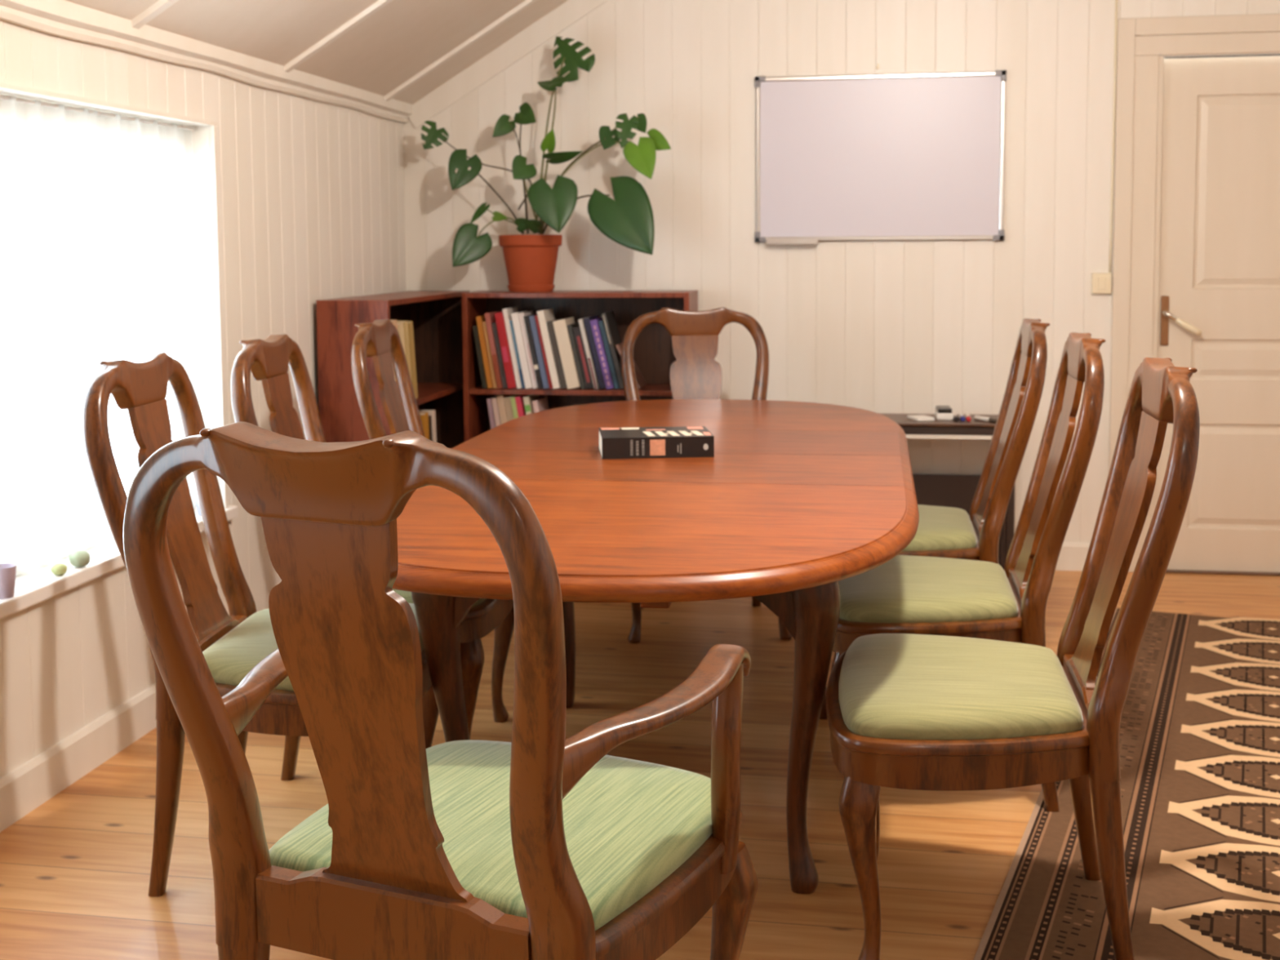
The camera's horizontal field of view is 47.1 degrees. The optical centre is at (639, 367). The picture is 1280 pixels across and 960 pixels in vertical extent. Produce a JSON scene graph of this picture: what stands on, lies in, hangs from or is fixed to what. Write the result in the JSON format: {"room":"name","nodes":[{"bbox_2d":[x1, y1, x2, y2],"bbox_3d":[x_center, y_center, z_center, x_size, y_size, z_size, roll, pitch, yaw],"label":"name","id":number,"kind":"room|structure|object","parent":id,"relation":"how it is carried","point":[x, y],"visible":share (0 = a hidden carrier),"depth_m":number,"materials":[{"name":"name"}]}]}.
{"room":"meeting room","nodes":[
{"label":"meeting room","id":0,"kind":"room"},
{"bbox_2d":[0,19,406,777],"bbox_3d":[-1.620,0.197,1.907,0.002,1.855,8.411,0,5,9],"label":"wall","id":1,"kind":"structure","parent":0,"point":[311,193],"depth_m":4.44,"materials":[{"name":"white wood"}]},
{"bbox_2d":[0,684,156,831],"bbox_3d":[-1.604,1.067,1.978,0.016,0.108,8.411,0,5,9],"label":"baseboard","id":2,"kind":"structure","parent":1,"relation":"attached to","point":[33,783],"depth_m":3.51,"materials":[{"name":"white wood"}]},
{"bbox_2d":[0,80,238,619],"bbox_3d":[-1.462,-0.059,3.417,0.230,1.173,1.895,0,5,9],"label":"window","id":3,"kind":"structure","parent":1,"relation":"in","point":[32,588],"depth_m":4.25,"materials":[{"name":"white wood"}]},
{"bbox_2d":[0,563,16,599],"bbox_3d":[-1.407,0.473,3.242,0.060,0.070,0.060,0,5,9],"label":"candle cup","id":4,"kind":"object","parent":3,"relation":"on","point":[7,571],"visible":1,"depth_m":3.23,"materials":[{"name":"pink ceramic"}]},
{"bbox_2d":[50,563,66,575],"bbox_3d":[-1.366,0.475,3.454,0.036,0.029,0.035,-3,6,-31],"label":"pebble","id":5,"kind":"object","parent":3,"relation":"on","point":[58,569],"visible":1,"depth_m":3.44,"materials":[{"name":"yellow stone"}]},
{"bbox_2d":[69,550,89,567],"bbox_3d":[-1.351,0.462,3.541,0.051,0.041,0.049,0,5,9],"label":"pebble","id":6,"kind":"object","parent":3,"relation":"on","point":[79,558],"visible":1,"depth_m":3.53,"materials":[{"name":"green stone"}]},
{"bbox_2d":[0,94,199,576],"bbox_3d":[-1.425,-0.071,3.415,0.027,1.101,1.781,0,5,9],"label":"curtain","id":7,"kind":"object","parent":3,"relation":"hanging from","point":[97,237],"visible":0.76,"depth_m":3.62,"materials":[{"name":"white fabric"}]},
{"bbox_2d":[194,488,201,515],"bbox_3d":[-1.250,0.387,4.226,0.060,0.075,0.060,0,5,9],"label":"candle cup","id":8,"kind":"object","parent":3,"relation":"on","point":[198,510],"visible":0.23,"depth_m":4.21,"materials":[{"name":"white glass"}]},
{"bbox_2d":[0,0,413,123],"bbox_3d":[-1.605,-0.689,1.830,0.051,0.099,8.411,0,5,9],"label":"trim","id":9,"kind":"structure","parent":1,"relation":"attached to","point":[64,19],"depth_m":3.98,"materials":[{"name":"white wood"}]},
{"bbox_2d":[65,0,567,104],"bbox_3d":[0.805,-1.068,1.413,4.967,0.817,8.511,0,5,9],"label":"ceiling","id":10,"kind":"structure","parent":0,"point":[402,38],"depth_m":4.85,"materials":[{"name":"paint"}]},
{"bbox_2d":[131,0,178,29],"bbox_3d":[-0.641,-1.257,3.583,1.327,0.817,0.040,0,5,9],"label":"trim","id":11,"kind":"structure","parent":10,"relation":"attached to","point":[160,6],"depth_m":3.70,"materials":[{"name":"white wood"}]},
{"bbox_2d":[284,0,393,72],"bbox_3d":[-0.488,-1.338,4.538,1.327,0.817,0.040,0,5,9],"label":"trim","id":12,"kind":"structure","parent":10,"relation":"attached to","point":[380,4],"depth_m":4.63,"materials":[{"name":"white wood"}]},
{"bbox_2d":[384,0,537,101],"bbox_3d":[-0.336,-1.419,5.492,1.327,0.817,0.040,0,5,9],"label":"trim","id":13,"kind":"structure","parent":10,"relation":"attached to","point":[526,3],"depth_m":5.55,"materials":[{"name":"white wood"}]},
{"bbox_2d":[0,570,1279,959],"bbox_3d":[0.712,1.157,1.641,5.297,0.050,8.661,0,5,9],"label":"floor","id":14,"kind":"structure","parent":0,"point":[75,870],"depth_m":3.23,"materials":[{"name":"brown wood"}]},
{"bbox_2d":[82,351,439,897],"bbox_3d":[-0.746,0.499,3.051,0.639,1.050,0.612,0,5,4],"label":"dining chair","id":15,"kind":"object","parent":14,"relation":"on","point":[232,645],"visible":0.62,"depth_m":2.98,"materials":[{"name":"brown wood"}]},
{"bbox_2d":[202,603,424,690],"bbox_3d":[-0.661,0.577,3.051,0.423,0.072,0.567,0,5,4],"label":"seat cushion","id":16,"kind":"object","parent":15,"relation":"on","point":[232,647],"depth_m":2.94,"materials":[{"name":"green fabric"}]},
{"bbox_2d":[231,333,514,780],"bbox_3d":[-0.637,0.446,3.674,0.639,1.050,0.612,0,5,4],"label":"dining chair","id":17,"kind":"object","parent":14,"relation":"on","point":[268,360],"visible":0.39,"depth_m":3.58,"materials":[{"name":"brown wood"}]},
{"bbox_2d":[391,588,486,607],"bbox_3d":[-0.552,0.525,3.675,0.423,0.072,0.567,0,5,4],"label":"seat cushion","id":18,"kind":"object","parent":17,"relation":"on","point":[406,595],"depth_m":3.41,"materials":[{"name":"green fabric"}]},
{"bbox_2d":[351,319,425,439],"bbox_3d":[-0.500,0.384,4.404,0.639,1.050,0.612,0,5,4],"label":"dining chair","id":19,"kind":"object","parent":14,"relation":"on","point":[380,340],"visible":0.32,"depth_m":4.34,"materials":[{"name":"brown wood"}]},
{"bbox_2d":[315,290,469,448],"bbox_3d":[-0.893,0.274,5.526,0.255,1.090,1.020,0,5,9],"label":"bookcase","id":20,"kind":"object","parent":14,"relation":"on","point":[436,316],"visible":0.3,"depth_m":5.40,"materials":[{"name":"brown wood"}]},
{"bbox_2d":[390,320,397,329],"bbox_3d":[-0.922,-0.017,5.146,0.160,0.301,0.074,0,5,9],"label":"book","id":21,"kind":"object","parent":20,"relation":"on","point":[394,322],"visible":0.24,"depth_m":5.10,"materials":[{"name":"brown paper"}]},
{"bbox_2d":[397,322,405,355],"bbox_3d":[-0.912,-0.015,5.210,0.160,0.287,0.078,0,5,9],"label":"book","id":22,"kind":"object","parent":20,"relation":"on","point":[400,325],"visible":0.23,"depth_m":5.17,"materials":[{"name":"beige paper"}]},
{"bbox_2d":[396,320,412,382],"bbox_3d":[-0.904,-0.022,5.261,0.160,0.291,0.075,0,5,9],"label":"book","id":23,"kind":"object","parent":20,"relation":"on","point":[405,322],"visible":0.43,"depth_m":5.23,"materials":[{"name":"brown paper"}]},
{"bbox_2d":[407,320,417,399],"bbox_3d":[-0.895,-0.025,5.314,0.160,0.287,0.080,0,5,9],"label":"book","id":24,"kind":"object","parent":20,"relation":"on","point":[411,333],"visible":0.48,"depth_m":5.29,"materials":[{"name":"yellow paper"}]},
{"bbox_2d":[419,412,429,439],"bbox_3d":[-0.870,0.311,5.488,0.160,0.288,0.075,0,5,9],"label":"book","id":25,"kind":"object","parent":20,"relation":"on","point":[424,415],"visible":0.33,"depth_m":5.45,"materials":[{"name":"orange paper"}]},
{"bbox_2d":[418,409,436,442],"bbox_3d":[-0.854,0.304,5.586,0.160,0.286,0.055,0,5,9],"label":"book","id":26,"kind":"object","parent":20,"relation":"on","point":[431,412],"visible":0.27,"depth_m":5.55,"materials":[{"name":"beige paper"}]},
{"bbox_2d":[428,415,432,440],"bbox_3d":[-0.861,0.316,5.539,0.160,0.271,0.045,0,5,9],"label":"book","id":27,"kind":"object","parent":20,"relation":"on","point":[429,416],"visible":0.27,"depth_m":5.51,"materials":[{"name":"brown paper"}]},
{"bbox_2d":[122,421,758,959],"bbox_3d":[-0.224,0.573,2.010,0.674,1.067,0.769,2,5,24],"label":"armchair","id":28,"kind":"object","parent":14,"relation":"on","point":[540,844],"visible":1,"depth_m":1.79,"materials":[{"name":"brown wood"}]},
{"bbox_2d":[268,739,712,930],"bbox_3d":[-0.184,0.656,2.102,0.543,0.065,0.537,2,5,24],"label":"seat cushion","id":29,"kind":"object","parent":28,"relation":"on","point":[634,829],"depth_m":2.01,"materials":[{"name":"green fabric"}]},
{"bbox_2d":[462,289,697,441],"bbox_3d":[-0.226,0.246,5.793,0.885,1.090,0.290,0,5,9],"label":"bookcase","id":30,"kind":"object","parent":14,"relation":"on","point":[653,353],"visible":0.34,"depth_m":5.85,"materials":[{"name":"brown wood"}]},
{"bbox_2d":[472,325,487,388],"bbox_3d":[-0.611,-0.046,5.795,0.051,0.245,0.170,0,5,9],"label":"book","id":31,"kind":"object","parent":30,"relation":"on","point":[483,379],"visible":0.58,"depth_m":5.71,"materials":[{"name":"grey paper"}]},
{"bbox_2d":[475,315,493,388],"bbox_3d":[-0.593,-0.065,5.798,0.062,0.282,0.170,0,5,9],"label":"book","id":32,"kind":"object","parent":30,"relation":"on","point":[480,319],"visible":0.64,"depth_m":5.72,"materials":[{"name":"orange paper"}]},
{"bbox_2d":[482,321,497,388],"bbox_3d":[-0.570,-0.055,5.804,0.056,0.261,0.170,0,5,9],"label":"book","id":33,"kind":"object","parent":30,"relation":"on","point":[494,380],"visible":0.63,"depth_m":5.72,"materials":[{"name":"brown paper"}]},
{"bbox_2d":[486,395,496,428],"bbox_3d":[-0.554,0.270,5.817,0.059,0.311,0.170,0,5,9],"label":"book","id":34,"kind":"object","parent":30,"relation":"on","point":[490,406],"visible":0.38,"depth_m":5.73,"materials":[{"name":"pink paper"}]},
{"bbox_2d":[484,311,502,388],"bbox_3d":[-0.557,-0.071,5.788,0.066,0.296,0.171,0,5,9],"label":"book","id":35,"kind":"object","parent":30,"relation":"on","point":[490,317],"visible":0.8,"depth_m":5.71,"materials":[{"name":"red paper"}]},
{"bbox_2d":[491,396,501,426],"bbox_3d":[-0.533,0.269,5.817,0.064,0.314,0.170,0,5,9],"label":"book","id":36,"kind":"object","parent":30,"relation":"on","point":[495,409],"visible":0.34,"depth_m":5.73,"materials":[{"name":"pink paper"}]},
{"bbox_2d":[491,321,507,388],"bbox_3d":[-0.532,-0.053,5.793,0.063,0.260,0.170,0,5,9],"label":"book","id":37,"kind":"object","parent":30,"relation":"on","point":[502,371],"visible":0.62,"depth_m":5.71,"materials":[{"name":"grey paper"}]},
{"bbox_2d":[496,394,511,424],"bbox_3d":[-0.508,0.261,5.815,0.075,0.328,0.170,0,5,9],"label":"book","id":38,"kind":"object","parent":30,"relation":"on","point":[500,397],"visible":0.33,"depth_m":5.73,"materials":[{"name":"beige paper"}]},
{"bbox_2d":[494,311,516,388],"bbox_3d":[-0.509,-0.071,5.776,0.080,0.298,0.171,0,5,9],"label":"book","id":39,"kind":"object","parent":30,"relation":"on","point":[508,364],"visible":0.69,"depth_m":5.69,"materials":[{"name":"red paper"}]},
{"bbox_2d":[504,395,514,421],"bbox_3d":[-0.479,0.267,5.814,0.074,0.317,0.170,0,5,9],"label":"book","id":40,"kind":"object","parent":30,"relation":"on","point":[507,400],"visible":0.22,"depth_m":5.72,"materials":[{"name":"beige paper"}]},
{"bbox_2d":[502,306,522,388],"bbox_3d":[-0.484,-0.079,5.780,0.071,0.312,0.170,0,5,9],"label":"book","id":41,"kind":"object","parent":30,"relation":"on","point":[507,313],"visible":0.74,"depth_m":5.70,"materials":[{"name":"beige paper"}]},
{"bbox_2d":[510,395,518,418],"bbox_3d":[-0.457,0.266,5.801,0.067,0.320,0.170,0,5,9],"label":"book","id":42,"kind":"object","parent":30,"relation":"on","point":[513,398],"visible":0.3,"depth_m":5.71,"materials":[{"name":"green paper"}]},
{"bbox_2d":[509,320,525,388],"bbox_3d":[-0.462,-0.057,5.786,0.060,0.267,0.171,0,5,9],"label":"book","id":43,"kind":"object","parent":30,"relation":"on","point":[510,321],"visible":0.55,"depth_m":5.70,"materials":[{"name":"blue paper"}]},
{"bbox_2d":[515,395,527,417],"bbox_3d":[-0.436,0.265,5.801,0.073,0.322,0.170,0,5,9],"label":"book","id":44,"kind":"object","parent":30,"relation":"on","point":[519,400],"visible":0.27,"depth_m":5.71,"materials":[{"name":"red paper"}]},
{"bbox_2d":[511,311,533,388],"bbox_3d":[-0.446,-0.070,5.770,0.079,0.296,0.170,0,5,9],"label":"book","id":45,"kind":"object","parent":30,"relation":"on","point":[515,317],"visible":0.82,"depth_m":5.69,"materials":[{"name":"white paper"}]},
{"bbox_2d":[518,311,537,388],"bbox_3d":[-0.419,-0.070,5.774,0.075,0.294,0.171,0,5,9],"label":"book","id":46,"kind":"object","parent":30,"relation":"on","point":[527,348],"visible":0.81,"depth_m":5.69,"materials":[{"name":"beige paper"}]},
{"bbox_2d":[523,395,539,414],"bbox_3d":[-0.403,0.266,5.799,0.074,0.320,0.171,0,5,9],"label":"book","id":47,"kind":"object","parent":30,"relation":"on","point":[528,399],"visible":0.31,"depth_m":5.71,"materials":[{"name":"beige paper"}]},
{"bbox_2d":[524,313,543,389],"bbox_3d":[-0.400,-0.064,5.759,0.070,0.285,0.171,0,5,9],"label":"book","id":48,"kind":"object","parent":30,"relation":"on","point":[528,327],"visible":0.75,"depth_m":5.68,"materials":[{"name":"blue paper"}]},
{"bbox_2d":[528,315,549,388],"bbox_3d":[-0.378,-0.065,5.764,0.076,0.285,0.170,0,5,9],"label":"book","id":49,"kind":"object","parent":30,"relation":"on","point":[532,319],"visible":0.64,"depth_m":5.68,"materials":[{"name":"blue paper"}]},
{"bbox_2d":[532,395,548,413],"bbox_3d":[-0.370,0.274,5.797,0.071,0.304,0.170,0,5,9],"label":"book","id":50,"kind":"object","parent":30,"relation":"on","point":[540,404],"visible":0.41,"depth_m":5.76,"materials":[{"name":"pink paper"}]},
{"bbox_2d":[534,315,553,388],"bbox_3d":[-0.358,-0.066,5.769,0.070,0.287,0.170,0,5,9],"label":"book","id":51,"kind":"object","parent":30,"relation":"on","point":[535,316],"visible":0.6,"depth_m":5.69,"materials":[{"name":"red paper"}]},
{"bbox_2d":[421,35,671,292],"bbox_3d":[-0.356,-0.784,5.665,0.982,0.986,0.339,0,5,9],"label":"potted plant","id":52,"kind":"object","parent":30,"relation":"on","point":[628,220],"visible":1,"depth_m":5.63,"materials":[{"name":"green plant"}]},
{"bbox_2d":[537,308,560,389],"bbox_3d":[-0.341,-0.074,5.753,0.087,0.306,0.170,0,5,9],"label":"book","id":53,"kind":"object","parent":30,"relation":"on","point":[544,316],"visible":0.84,"depth_m":5.67,"materials":[{"name":"beige paper"}]},
{"bbox_2d":[546,318,567,389],"bbox_3d":[-0.308,-0.055,5.758,0.080,0.266,0.170,0,5,9],"label":"book","id":54,"kind":"object","parent":30,"relation":"on","point":[549,324],"visible":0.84,"depth_m":5.67,"materials":[{"name":"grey paper"}]},
{"bbox_2d":[552,316,580,389],"bbox_3d":[-0.271,-0.057,5.739,0.103,0.272,0.170,0,5,9],"label":"book","id":55,"kind":"object","parent":30,"relation":"on","point":[560,326],"visible":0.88,"depth_m":5.66,"materials":[{"name":"beige paper"}]},
{"bbox_2d":[566,322,586,389],"bbox_3d":[-0.233,-0.047,5.742,0.071,0.251,0.170,0,5,9],"label":"book","id":56,"kind":"object","parent":30,"relation":"on","point":[575,350],"visible":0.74,"depth_m":5.66,"materials":[{"name":"grey paper"}]},
{"bbox_2d":[572,325,594,389],"bbox_3d":[-0.206,-0.044,5.746,0.080,0.244,0.171,0,5,9],"label":"book","id":57,"kind":"object","parent":30,"relation":"on","point":[577,333],"visible":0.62,"depth_m":5.66,"materials":[{"name":"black paper"}]},
{"bbox_2d":[577,316,599,389],"bbox_3d":[-0.186,-0.057,5.730,0.075,0.272,0.171,0,5,9],"label":"book","id":58,"kind":"object","parent":30,"relation":"on","point":[582,326],"visible":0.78,"depth_m":5.65,"materials":[{"name":"beige paper"}]},
{"bbox_2d":[583,315,605,389],"bbox_3d":[-0.160,-0.060,5.734,0.086,0.277,0.170,0,5,9],"label":"book","id":59,"kind":"object","parent":30,"relation":"on","point":[587,321],"visible":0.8,"depth_m":5.65,"materials":[{"name":"blue paper"}]},
{"bbox_2d":[590,317,613,389],"bbox_3d":[-0.134,-0.056,5.717,0.089,0.272,0.171,0,5,9],"label":"book","id":60,"kind":"object","parent":30,"relation":"on","point":[609,384],"visible":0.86,"depth_m":5.63,"materials":[{"name":"purple paper"}]},
{"bbox_2d":[598,320,619,389],"bbox_3d":[-0.107,-0.054,5.722,0.080,0.266,0.170,0,5,9],"label":"book","id":61,"kind":"object","parent":30,"relation":"on","point":[601,323],"visible":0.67,"depth_m":5.64,"materials":[{"name":"blue paper"}]},
{"bbox_2d":[601,311,623,389],"bbox_3d":[-0.091,-0.069,5.726,0.087,0.295,0.171,0,5,9],"label":"book","id":62,"kind":"object","parent":30,"relation":"on","point":[609,320],"visible":0.7,"depth_m":5.65,"materials":[{"name":"grey paper"}]},
{"bbox_2d":[615,342,646,389],"bbox_3d":[-0.035,-0.007,5.711,0.097,0.174,0.150,0,5,9],"label":"book","id":63,"kind":"object","parent":30,"relation":"on","point":[641,382],"visible":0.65,"depth_m":5.70,"materials":[{"name":"brown paper"}]},
{"bbox_2d":[391,399,919,893],"bbox_3d":[0.070,0.592,3.672,1.194,0.750,2.700,0,5,9],"label":"dining table","id":64,"kind":"object","parent":14,"relation":"on","point":[794,500],"visible":0.8,"depth_m":2.88,"materials":[{"name":"brown wood"}]},
{"bbox_2d":[598,426,714,458],"bbox_3d":[0.038,0.188,3.688,0.275,0.052,0.202,-1,5,-4],"label":"book","id":65,"kind":"object","parent":64,"relation":"on","point":[682,442],"visible":1,"depth_m":3.59,"materials":[{"name":"black paper"}]},
{"bbox_2d":[649,439,665,455],"bbox_3d":[0.043,0.196,3.587,0.037,0.039,0.001,-1,5,-4],"label":"picture","id":66,"kind":"object","parent":65,"relation":"attached to","point":[657,446],"depth_m":3.59},
{"bbox_2d":[621,306,792,643],"bbox_3d":[0.210,0.336,4.923,0.612,1.050,0.639,-1,5,-3],"label":"dining chair","id":67,"kind":"object","parent":14,"relation":"on","point":[695,374],"visible":0.39,"depth_m":5.14,"materials":[{"name":"brown wood"}]},
{"bbox_2d":[878,413,1014,569],"bbox_3d":[0.946,0.495,5.621,0.945,0.606,0.307,0,5,9],"label":"console table","id":68,"kind":"object","parent":14,"relation":"on","point":[953,491],"visible":0.04,"depth_m":5.67,"materials":[{"name":"black paint"}]},
{"bbox_2d":[906,414,934,421],"bbox_3d":[1.058,0.191,5.528,0.070,0.012,0.100,-2,5,-14],"label":"notepad","id":69,"kind":"object","parent":68,"relation":"on","point":[918,417],"visible":1,"depth_m":5.49,"materials":[{"name":"white paper"}]},
{"bbox_2d":[934,405,953,420],"bbox_3d":[1.150,0.172,5.562,0.060,0.044,0.110,0,5,6],"label":"eraser","id":70,"kind":"object","parent":68,"relation":"on","point":[941,412],"visible":1,"depth_m":5.51,"materials":[{"name":"white plastic"}]},
{"bbox_2d":[952,413,959,421],"bbox_3d":[1.188,0.188,5.523,0.018,0.017,0.132,0,5,8],"label":"marker","id":71,"kind":"object","parent":68,"relation":"on","point":[956,417],"visible":0.96,"depth_m":5.47,"materials":[{"name":"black plastic"}]},
{"bbox_2d":[959,413,965,421],"bbox_3d":[1.210,0.188,5.521,0.018,0.017,0.132,0,5,9],"label":"marker","id":72,"kind":"object","parent":68,"relation":"on","point":[962,417],"visible":1,"depth_m":5.47,"materials":[{"name":"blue plastic"}]},
{"bbox_2d":[964,413,971,422],"bbox_3d":[1.232,0.188,5.516,0.018,0.017,0.132,0,5,10],"label":"marker","id":73,"kind":"object","parent":68,"relation":"on","point":[967,415],"visible":1,"depth_m":5.46,"materials":[{"name":"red plastic"}]},
{"bbox_2d":[973,415,997,422],"bbox_3d":[1.287,0.193,5.453,0.018,0.017,0.132,-3,5,-25],"label":"marker","id":74,"kind":"object","parent":68,"relation":"on","point":[975,417],"visible":0.84,"depth_m":5.45,"materials":[{"name":"white plastic"}]},
{"bbox_2d":[897,318,1049,564],"bbox_3d":[0.834,0.388,4.244,0.639,1.050,0.612,0,5,9],"label":"dining chair","id":75,"kind":"object","parent":14,"relation":"on","point":[942,531],"visible":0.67,"depth_m":4.02,"materials":[{"name":"brown wood"}]},
{"bbox_2d":[902,504,977,551],"bbox_3d":[0.751,0.466,4.264,0.423,0.072,0.567,0,5,9],"label":"seat cushion","id":76,"kind":"object","parent":75,"relation":"on","point":[940,528],"depth_m":4.06,"materials":[{"name":"green fabric"}]},
{"bbox_2d":[973,608,1279,959],"bbox_3d":[1.269,1.032,2.770,1.120,0.005,4.655,2,5,23],"label":"rug","id":77,"kind":"object","parent":14,"relation":"on","point":[1199,744],"visible":0.76,"depth_m":3.20,"materials":[{"name":"brown fabric"}]},
{"bbox_2d":[830,332,1106,812],"bbox_3d":[0.748,0.450,3.480,0.644,1.062,0.612,0,5,9],"label":"dining chair","id":78,"kind":"object","parent":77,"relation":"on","point":[905,593],"visible":0.77,"depth_m":3.27,"materials":[{"name":"brown wood"}]},
{"bbox_2d":[838,555,1018,622],"bbox_3d":[0.668,0.529,3.500,0.423,0.072,0.567,0,5,9],"label":"seat cushion","id":79,"kind":"object","parent":78,"relation":"on","point":[904,588],"depth_m":3.33,"materials":[{"name":"green fabric"}]},
{"bbox_2d":[826,356,1199,959],"bbox_3d":[0.664,0.514,2.719,0.644,1.062,0.612,0,5,9],"label":"dining chair","id":80,"kind":"object","parent":77,"relation":"on","point":[904,711],"visible":1,"depth_m":2.51,"materials":[{"name":"brown wood"}]},
{"bbox_2d":[838,633,1083,739],"bbox_3d":[0.584,0.593,2.738,0.423,0.072,0.567,0,5,9],"label":"seat cushion","id":81,"kind":"object","parent":80,"relation":"on","point":[891,686],"depth_m":2.60,"materials":[{"name":"green fabric"}]},
{"bbox_2d":[403,0,1279,542],"bbox_3d":[1.458,-0.525,5.629,4.897,2.630,0.002,0,5,9],"label":"wall","id":82,"kind":"structure","parent":0,"point":[877,326],"depth_m":5.74,"materials":[{"name":"white wood"}]},
{"bbox_2d":[408,0,608,128],"bbox_3d":[-0.289,-1.400,5.827,1.355,0.873,0.012,0,5,9],"label":"trim","id":83,"kind":"structure","parent":82,"relation":"attached to","point":[571,11],"depth_m":5.88,"materials":[{"name":"white wood"}]},
{"bbox_2d":[754,70,1006,244],"bbox_3d":[0.919,-0.803,5.661,0.955,0.653,0.056,0,5,9],"label":"whiteboard","id":84,"kind":"object","parent":82,"relation":"attached to","point":[895,157],"visible":1,"depth_m":5.67,"materials":[{"name":"white ceramic"}]},
{"bbox_2d":[766,238,818,244],"bbox_3d":[0.595,-0.491,5.731,0.200,0.024,0.039,0,5,9],"label":"tray","id":85,"kind":"object","parent":84,"relation":"on","point":[769,241],"depth_m":5.71,"materials":[{"name":"silver metal"}]},
{"bbox_2d":[1055,542,1090,570],"bbox_3d":[0.426,0.726,5.890,2.790,0.108,0.016,0,5,9],"label":"baseboard","id":86,"kind":"structure","parent":82,"relation":"attached to","point":[1073,556],"depth_m":5.68,"materials":[{"name":"white wood"}]},
{"bbox_2d":[1091,272,1111,293],"bbox_3d":[1.754,-0.319,5.582,0.072,0.078,0.032,0,5,9],"label":"light switch","id":87,"kind":"object","parent":82,"relation":"attached to","point":[1101,283],"visible":1,"depth_m":5.57,"materials":[{"name":"beige plastic"}]},
{"bbox_2d":[1108,0,1117,272],"bbox_3d":[1.784,-1.081,5.523,0.014,1.450,0.009,0,5,9],"label":"cable","id":88,"kind":"object","parent":82,"relation":"attached to","point":[1116,1],"visible":1,"depth_m":5.54,"materials":[{"name":"beige plastic"}]},
{"bbox_2d":[1108,13,1279,576],"bbox_3d":[2.395,-0.256,5.512,1.207,2.100,0.118,0,5,9],"label":"door","id":89,"kind":"structure","parent":82,"relation":"in","point":[1196,270],"depth_m":5.54,"materials":[{"name":"paint"}]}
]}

